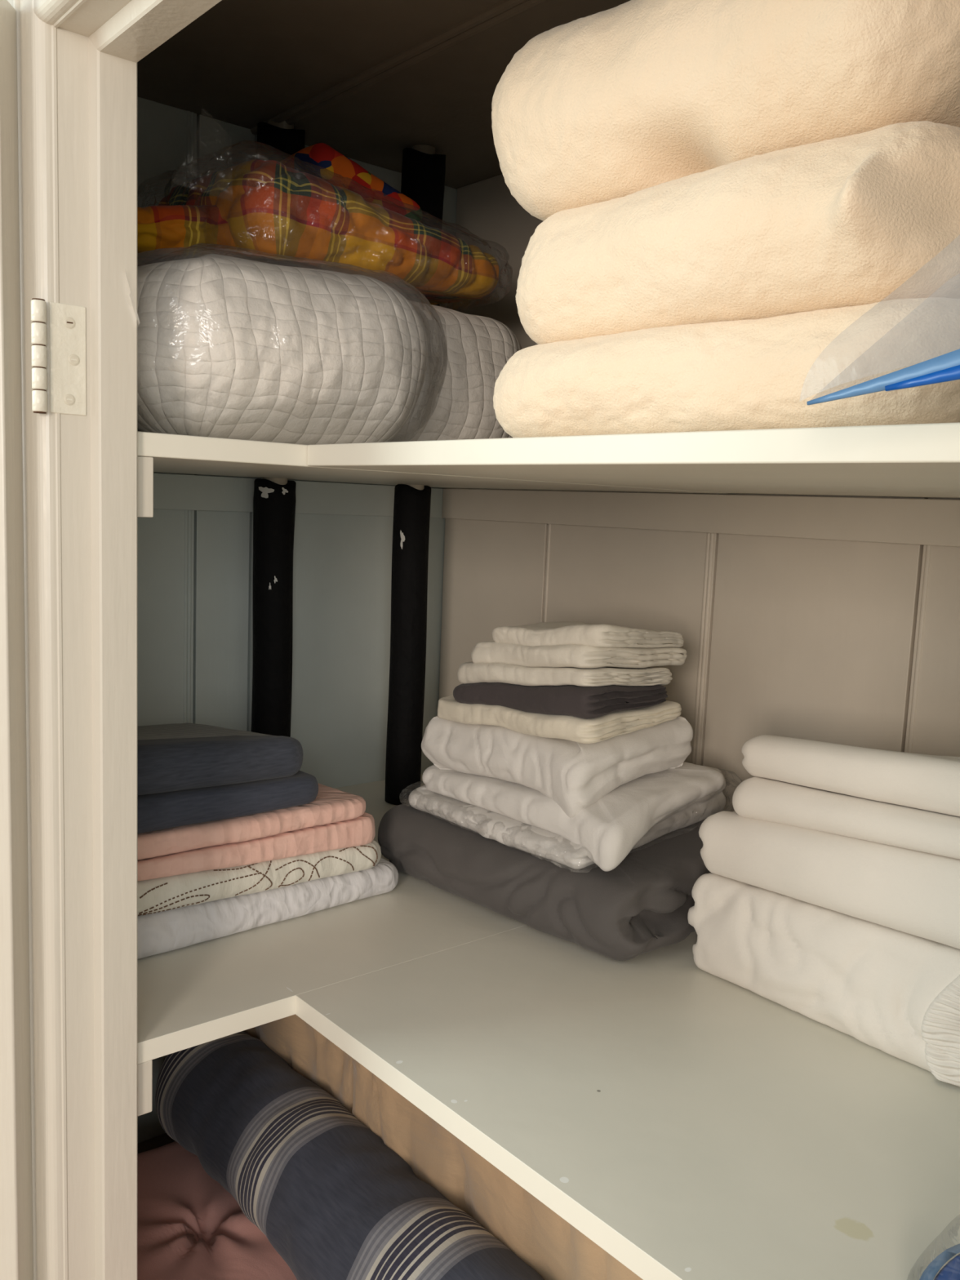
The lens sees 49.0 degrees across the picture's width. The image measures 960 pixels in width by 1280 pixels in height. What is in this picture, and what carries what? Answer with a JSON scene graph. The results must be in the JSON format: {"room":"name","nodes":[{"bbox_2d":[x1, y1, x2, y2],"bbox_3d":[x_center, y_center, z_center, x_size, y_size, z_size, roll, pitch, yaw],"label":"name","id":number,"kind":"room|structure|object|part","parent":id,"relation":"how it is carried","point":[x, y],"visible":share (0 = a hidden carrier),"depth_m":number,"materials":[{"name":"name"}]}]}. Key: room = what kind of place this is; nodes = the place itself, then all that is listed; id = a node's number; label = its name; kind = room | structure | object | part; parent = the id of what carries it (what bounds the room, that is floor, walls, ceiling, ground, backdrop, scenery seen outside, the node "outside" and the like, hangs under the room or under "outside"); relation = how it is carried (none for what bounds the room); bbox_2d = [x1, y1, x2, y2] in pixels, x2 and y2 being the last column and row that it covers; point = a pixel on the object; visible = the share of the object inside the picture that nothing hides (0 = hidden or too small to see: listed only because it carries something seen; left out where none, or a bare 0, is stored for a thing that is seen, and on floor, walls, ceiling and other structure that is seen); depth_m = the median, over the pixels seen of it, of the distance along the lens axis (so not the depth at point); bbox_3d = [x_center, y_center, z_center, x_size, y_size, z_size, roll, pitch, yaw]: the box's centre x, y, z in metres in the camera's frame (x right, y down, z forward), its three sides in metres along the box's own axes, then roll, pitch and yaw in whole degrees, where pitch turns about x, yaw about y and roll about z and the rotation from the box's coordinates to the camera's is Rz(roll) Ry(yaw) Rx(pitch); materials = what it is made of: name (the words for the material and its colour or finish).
{"room":"linen closet","nodes":[
{"label":"linen closet","id":0,"kind":"room"},
{"bbox_2d":[137,1133,175,1153],"bbox_3d":[0.077,0.840,1.083,0.886,0.030,1.580,-4,9,-40],"label":"floor","id":1,"kind":"structure","parent":0,"point":[162,1140],"depth_m":1.55,"materials":[{"name":"black"}]},
{"bbox_2d":[137,1141,297,1279],"bbox_3d":[0.003,0.745,1.111,0.666,0.144,0.992,-4,9,-40],"label":"cushion","id":2,"kind":"object","parent":1,"relation":"on","point":[190,1227],"visible":0.04,"depth_m":1.18,"materials":[{"name":"fabric"}]},
{"bbox_2d":[155,1031,544,1279],"bbox_3d":[-0.049,0.625,1.013,0.158,0.155,1.030,-4,9,-40],"label":"comforter","id":3,"kind":"object","parent":2,"relation":"on","point":[326,1191],"visible":0.96,"depth_m":1.10,"materials":[{"name":"blue fabric"}]},
{"bbox_2d":[244,1014,643,1279],"bbox_3d":[0.079,0.524,1.139,0.274,0.314,1.080,-4,9,-40],"label":"wooden board","id":4,"kind":"object","parent":2,"relation":"on","point":[544,1240],"visible":0.05,"depth_m":1.07,"materials":[{"name":"brown wood"}]},
{"bbox_2d":[251,119,305,737],"bbox_3d":[-0.302,0.015,1.534,0.066,1.458,0.066,-4,9,-40],"label":"pipe","id":5,"kind":"object","parent":1,"relation":"on","point":[274,500],"visible":0.38,"depth_m":1.50,"materials":[{"name":"black metal"}]},
{"bbox_2d":[384,144,445,804],"bbox_3d":[-0.110,0.013,1.612,0.064,1.458,0.064,-4,9,-40],"label":"pipe","id":6,"kind":"object","parent":1,"relation":"on","point":[423,171],"visible":0.38,"depth_m":1.58,"materials":[{"name":"black metal"}]},
{"bbox_2d":[137,96,457,1142],"bbox_3d":[-0.371,0.009,1.558,0.813,1.460,0.022,-4,9,-40],"label":"wall","id":7,"kind":"structure","parent":0,"point":[195,567],"depth_m":1.56,"materials":[{"name":"grey paint"}]},
{"bbox_2d":[153,472,443,518],"bbox_3d":[-0.349,-0.209,1.516,0.736,0.048,0.020,-4,9,-40],"label":"trim","id":8,"kind":"structure","parent":7,"relation":"attached to","point":[171,491],"depth_m":1.52,"materials":[{"name":"grey wood"}]},
{"bbox_2d":[137,773,525,1064],"bbox_3d":[-0.184,0.293,1.359,0.776,0.019,0.592,-4,9,-40],"label":"shelf board","id":9,"kind":"object","parent":7,"relation":"attached to","point":[198,993],"visible":0.3,"depth_m":1.06,"materials":[{"name":"white paint"}]},
{"bbox_2d":[137,857,398,959],"bbox_3d":[-0.342,0.267,1.251,0.396,0.048,0.357,-4,9,-40],"label":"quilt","id":10,"kind":"object","parent":9,"relation":"on","point":[166,931],"visible":0.27,"depth_m":1.12,"materials":[{"name":"white fabric"}]},
{"bbox_2d":[137,840,381,915],"bbox_3d":[-0.350,0.235,1.239,0.366,0.056,0.354,-4,9,-40],"label":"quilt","id":11,"kind":"object","parent":10,"relation":"on","point":[171,892],"visible":0.28,"depth_m":1.11,"materials":[{"name":"white fabric"}]},
{"bbox_2d":[137,812,375,881],"bbox_3d":[-0.352,0.212,1.234,0.355,0.045,0.352,-4,9,-40],"label":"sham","id":12,"kind":"object","parent":11,"relation":"on","point":[359,831],"visible":0.16,"depth_m":1.12,"materials":[{"name":"pink fabric"}]},
{"bbox_2d":[137,783,365,860],"bbox_3d":[-0.353,0.190,1.221,0.344,0.048,0.338,-4,9,-40],"label":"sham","id":13,"kind":"object","parent":12,"relation":"on","point":[331,805],"visible":0.23,"depth_m":1.11,"materials":[{"name":"pink fabric"}]},
{"bbox_2d":[137,770,318,833],"bbox_3d":[-0.370,0.161,1.197,0.283,0.062,0.322,-4,9,-40],"label":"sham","id":14,"kind":"object","parent":13,"relation":"on","point":[161,811],"visible":0.31,"depth_m":1.09,"materials":[{"name":"fabric"}]},
{"bbox_2d":[137,723,302,795],"bbox_3d":[-0.380,0.120,1.186,0.263,0.081,0.321,-4,9,-40],"label":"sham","id":15,"kind":"object","parent":14,"relation":"on","point":[176,757],"visible":0.55,"depth_m":1.09,"materials":[{"name":"fabric"}]},
{"bbox_2d":[377,803,711,960],"bbox_3d":[0.105,0.256,1.288,0.320,0.096,0.431,-4,9,-40],"label":"duvet","id":16,"kind":"object","parent":9,"relation":"on","point":[642,905],"visible":0.5,"depth_m":1.14,"materials":[{"name":"grey fabric"}]},
{"bbox_3d":[0.112,0.185,1.300,0.312,0.069,0.334,-4,9,-40],"label":"plastic bag","id":17,"kind":"object","parent":16,"relation":"on","visible":0},
{"bbox_2d":[408,764,725,869],"bbox_3d":[0.106,0.184,1.300,0.293,0.071,0.314,-4,9,-40],"label":"sheet","id":18,"kind":"object","parent":17,"relation":"in","point":[508,831],"visible":0.2,"depth_m":1.21,"materials":[{"name":"white fabric"}]},
{"bbox_2d":[422,762,724,871],"bbox_3d":[0.104,0.176,1.253,0.209,0.083,0.327,-4,9,-40],"label":"sheet","id":19,"kind":"object","parent":18,"relation":"on","point":[610,828],"visible":0.45,"depth_m":1.15,"materials":[{"name":"white fabric"}]},
{"bbox_2d":[421,715,693,817],"bbox_3d":[0.085,0.124,1.250,0.185,0.101,0.292,-4,9,-40],"label":"sheet","id":20,"kind":"object","parent":19,"relation":"on","point":[575,775],"visible":0.62,"depth_m":1.17,"materials":[{"name":"white fabric"}]},
{"bbox_2d":[437,694,681,743],"bbox_3d":[0.086,0.082,1.225,0.149,0.051,0.271,-4,9,-40],"label":"folded pillowcase","id":21,"kind":"object","parent":20,"relation":"on","point":[584,731],"visible":0.49,"depth_m":1.14,"materials":[{"name":"beige fabric"}]},
{"bbox_2d":[453,682,667,719],"bbox_3d":[0.088,0.060,1.208,0.136,0.050,0.236,-4,9,-40],"label":"folded pillowcase","id":22,"kind":"object","parent":21,"relation":"on","point":[583,702],"visible":0.73,"depth_m":1.14,"materials":[{"name":"grey fabric"}]},
{"bbox_2d":[457,662,672,686],"bbox_3d":[0.092,0.039,1.205,0.143,0.045,0.227,-4,9,-40],"label":"folded pillowcase","id":23,"kind":"object","parent":22,"relation":"on","point":[468,672],"visible":0.71,"depth_m":1.14,"materials":[{"name":"beige fabric"}]},
{"bbox_2d":[471,641,686,667],"bbox_3d":[0.111,0.015,1.206,0.168,0.044,0.199,-4,9,-40],"label":"folded pillowcase","id":24,"kind":"object","parent":23,"relation":"on","point":[566,655],"visible":0.73,"depth_m":1.14,"materials":[{"name":"beige fabric"}]},
{"bbox_2d":[492,621,684,648],"bbox_3d":[0.123,-0.009,1.192,0.160,0.039,0.173,-4,9,-40],"label":"folded pillowcase","id":25,"kind":"object","parent":24,"relation":"on","point":[576,633],"visible":0.94,"depth_m":1.13,"materials":[{"name":"beige fabric"}]},
{"bbox_2d":[137,431,732,493],"bbox_3d":[-0.164,-0.209,1.295,0.776,0.019,0.592,-4,9,-40],"label":"shelf board","id":26,"kind":"object","parent":7,"relation":"attached to","point":[171,453],"visible":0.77,"depth_m":1.02,"materials":[{"name":"white paint"}]},
{"bbox_2d":[124,243,447,441],"bbox_3d":[-0.248,-0.295,1.075,0.398,0.200,0.451,-4,9,-40],"label":"plastic bag","id":27,"kind":"object","parent":26,"relation":"on","point":[426,409],"visible":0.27,"depth_m":1.09,"materials":[{"name":"clear plastic"}]},
{"bbox_2d":[137,253,521,444],"bbox_3d":[-0.188,-0.303,1.175,0.572,0.197,0.405,-4,9,-40],"label":"quilt","id":28,"kind":"object","parent":27,"relation":"in","point":[228,347],"visible":0.6,"depth_m":0.95,"materials":[{"name":"white fabric"}]},
{"bbox_2d":[137,159,498,305],"bbox_3d":[-0.251,-0.466,1.209,0.564,0.112,0.296,-1,8,-22],"label":"plaid throw","id":29,"kind":"object","parent":28,"relation":"on","point":[268,206],"visible":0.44,"depth_m":1.11,"materials":[{"name":"multicoloured fabric"}]},
{"bbox_2d":[280,142,422,222],"bbox_3d":[-0.163,-0.540,1.281,0.181,0.062,0.157,-4,9,-40],"label":"floral cloth","id":30,"kind":"object","parent":29,"relation":"on","point":[320,160],"visible":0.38,"depth_m":1.20,"materials":[{"name":"fabric"}]},
{"bbox_2d":[137,0,630,188],"bbox_3d":[0.106,-0.632,0.869,0.970,0.036,1.580,-4,9,-40],"label":"ceiling","id":31,"kind":"structure","parent":0,"point":[369,81],"depth_m":1.25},
{"bbox_2d":[438,173,959,819],"bbox_3d":[0.421,0.082,1.240,0.022,1.460,1.496,-4,9,-40],"label":"wall","id":32,"kind":"structure","parent":0,"point":[846,642],"depth_m":1.34,"materials":[{"name":"white paint"}]},
{"bbox_2d":[295,924,959,1279],"bbox_3d":[0.357,0.381,0.842,0.622,0.019,0.908,-4,9,-40],"label":"shelf board","id":33,"kind":"object","parent":32,"relation":"attached to","point":[690,1122],"visible":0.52,"depth_m":0.83,"materials":[{"name":"white paint"}]},
{"bbox_2d":[687,872,959,1086],"bbox_3d":[0.394,0.291,1.032,0.256,0.116,0.369,-4,9,-40],"label":"sheet","id":34,"kind":"object","parent":33,"relation":"on","point":[897,993],"visible":0.61,"depth_m":0.94,"materials":[{"name":"white fabric"}]},
{"bbox_2d":[698,810,959,949],"bbox_3d":[0.403,0.207,1.019,0.255,0.101,0.346,-4,9,-40],"label":"sheet","id":35,"kind":"object","parent":34,"relation":"on","point":[913,892],"visible":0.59,"depth_m":0.93,"materials":[{"name":"white fabric"}]},
{"bbox_2d":[732,777,959,859],"bbox_3d":[0.418,0.169,1.003,0.247,0.081,0.311,-4,9,-40],"label":"sheet","id":36,"kind":"object","parent":35,"relation":"on","point":[770,800],"visible":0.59,"depth_m":0.93,"materials":[{"name":"white fabric"}]},
{"bbox_2d":[742,734,959,817],"bbox_3d":[0.424,0.128,0.995,0.246,0.096,0.306,-4,9,-40],"label":"sheet","id":37,"kind":"object","parent":36,"relation":"on","point":[931,783],"visible":1,"depth_m":0.92,"materials":[{"name":"white fabric"}]},
{"bbox_2d":[906,1214,959,1279],"bbox_3d":[0.356,0.393,0.548,0.200,0.030,0.266,-4,9,-40],"label":"bag","id":38,"kind":"object","parent":33,"relation":"on","point":[923,1268],"visible":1,"depth_m":0.64,"materials":[{"name":"clear plastic"}]},
{"bbox_2d":[306,422,959,498],"bbox_3d":[0.378,-0.122,0.778,0.622,0.018,0.908,-4,9,-40],"label":"shelf board","id":39,"kind":"object","parent":32,"relation":"attached to","point":[919,460],"visible":1,"depth_m":0.68,"materials":[{"name":"white paint"}]},
{"bbox_2d":[493,297,959,437],"bbox_3d":[0.261,-0.171,0.767,0.433,0.076,0.388,-4,9,-40],"label":"fleece blanket","id":40,"kind":"object","parent":39,"relation":"on","point":[762,373],"visible":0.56,"depth_m":0.59,"materials":[{"name":"beige fabric"}]},
{"bbox_2d":[515,120,959,344],"bbox_3d":[0.257,-0.249,0.756,0.434,0.102,0.366,-4,9,-40],"label":"fleece blanket","id":41,"kind":"object","parent":40,"relation":"on","point":[872,216],"visible":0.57,"depth_m":0.57,"materials":[{"name":"beige fabric"}]},
{"bbox_2d":[491,0,959,221],"bbox_3d":[0.259,-0.358,0.755,0.422,0.134,0.374,-4,9,-40],"label":"fleece blanket","id":42,"kind":"object","parent":41,"relation":"on","point":[632,96],"visible":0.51,"depth_m":0.61,"materials":[{"name":"beige fabric"}]},
{"bbox_2d":[806,348,959,405],"bbox_3d":[0.356,-0.148,0.459,0.348,0.112,0.266,-4,9,-40],"label":"bag","id":43,"kind":"object","parent":39,"relation":"on","point":[945,367],"visible":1,"depth_m":0.41,"materials":[{"name":"plastic"}]},
{"bbox_2d":[441,488,959,546],"bbox_3d":[0.416,-0.138,1.200,0.020,0.048,1.500,-4,9,-40],"label":"trim","id":44,"kind":"structure","parent":32,"relation":"attached to","point":[924,522],"depth_m":1.31,"materials":[{"name":"white wood"}]},
{"bbox_3d":[-0.207,0.107,0.722,0.060,1.490,1.580,-4,9,-40],"label":"wall","id":45,"kind":"structure","parent":0,"visible":0},
{"bbox_2d":[7,0,36,1279],"bbox_3d":[-0.087,0.169,0.527,0.013,1.426,1.065,-4,9,-40],"label":"trim","id":46,"kind":"structure","parent":45,"relation":"attached to","point":[15,3],"depth_m":0.82,"materials":[{"name":"white paint"}]},
{"bbox_2d":[0,0,86,1279],"bbox_3d":[-0.685,0.171,0.817,0.756,1.291,0.040,2,7,-2],"label":"door","id":47,"kind":"structure","parent":45,"relation":"in","point":[16,1259],"depth_m":0.80,"materials":[{"name":"white paint"}]},
{"bbox_3d":[-0.310,-0.208,0.779,0.040,0.081,0.010,-4,9,-40],"label":"door hinge","id":48,"kind":"part","parent":47,"relation":"part of","materials":[{"name":"white metal"}]},
{"bbox_3d":[-0.307,-0.209,0.786,0.026,0.080,0.002,-4,9,-40],"label":"plate","id":49,"kind":"part","parent":47,"relation":"part of","materials":[{"name":"white metal"}]},
{"bbox_2d":[19,0,137,1279],"bbox_3d":[-0.322,0.183,0.856,0.070,1.296,0.052,-4,9,-40],"label":"trim","id":50,"kind":"structure","parent":45,"relation":"attached to","point":[79,100],"depth_m":0.82,"materials":[{"name":"white paint"}]},
{"bbox_2d":[19,0,221,62],"bbox_3d":[-0.039,-0.406,0.474,0.069,0.052,0.849,-4,9,-40],"label":"trim","id":51,"kind":"structure","parent":45,"relation":"attached to","point":[130,30],"depth_m":0.73,"materials":[{"name":"white paint"}]},
{"bbox_2d":[137,1059,152,1115],"bbox_3d":[-0.476,0.346,1.119,0.016,0.048,0.591,-4,9,-40],"label":"trim","id":52,"kind":"structure","parent":45,"relation":"attached to","point":[144,1070],"depth_m":0.90,"materials":[{"name":"white paint"}]},
{"bbox_2d":[137,456,153,517],"bbox_3d":[-0.456,-0.157,1.055,0.016,0.048,0.591,-4,9,-40],"label":"trim","id":53,"kind":"structure","parent":45,"relation":"attached to","point":[144,464],"depth_m":0.83,"materials":[{"name":"white paint"}]}
]}

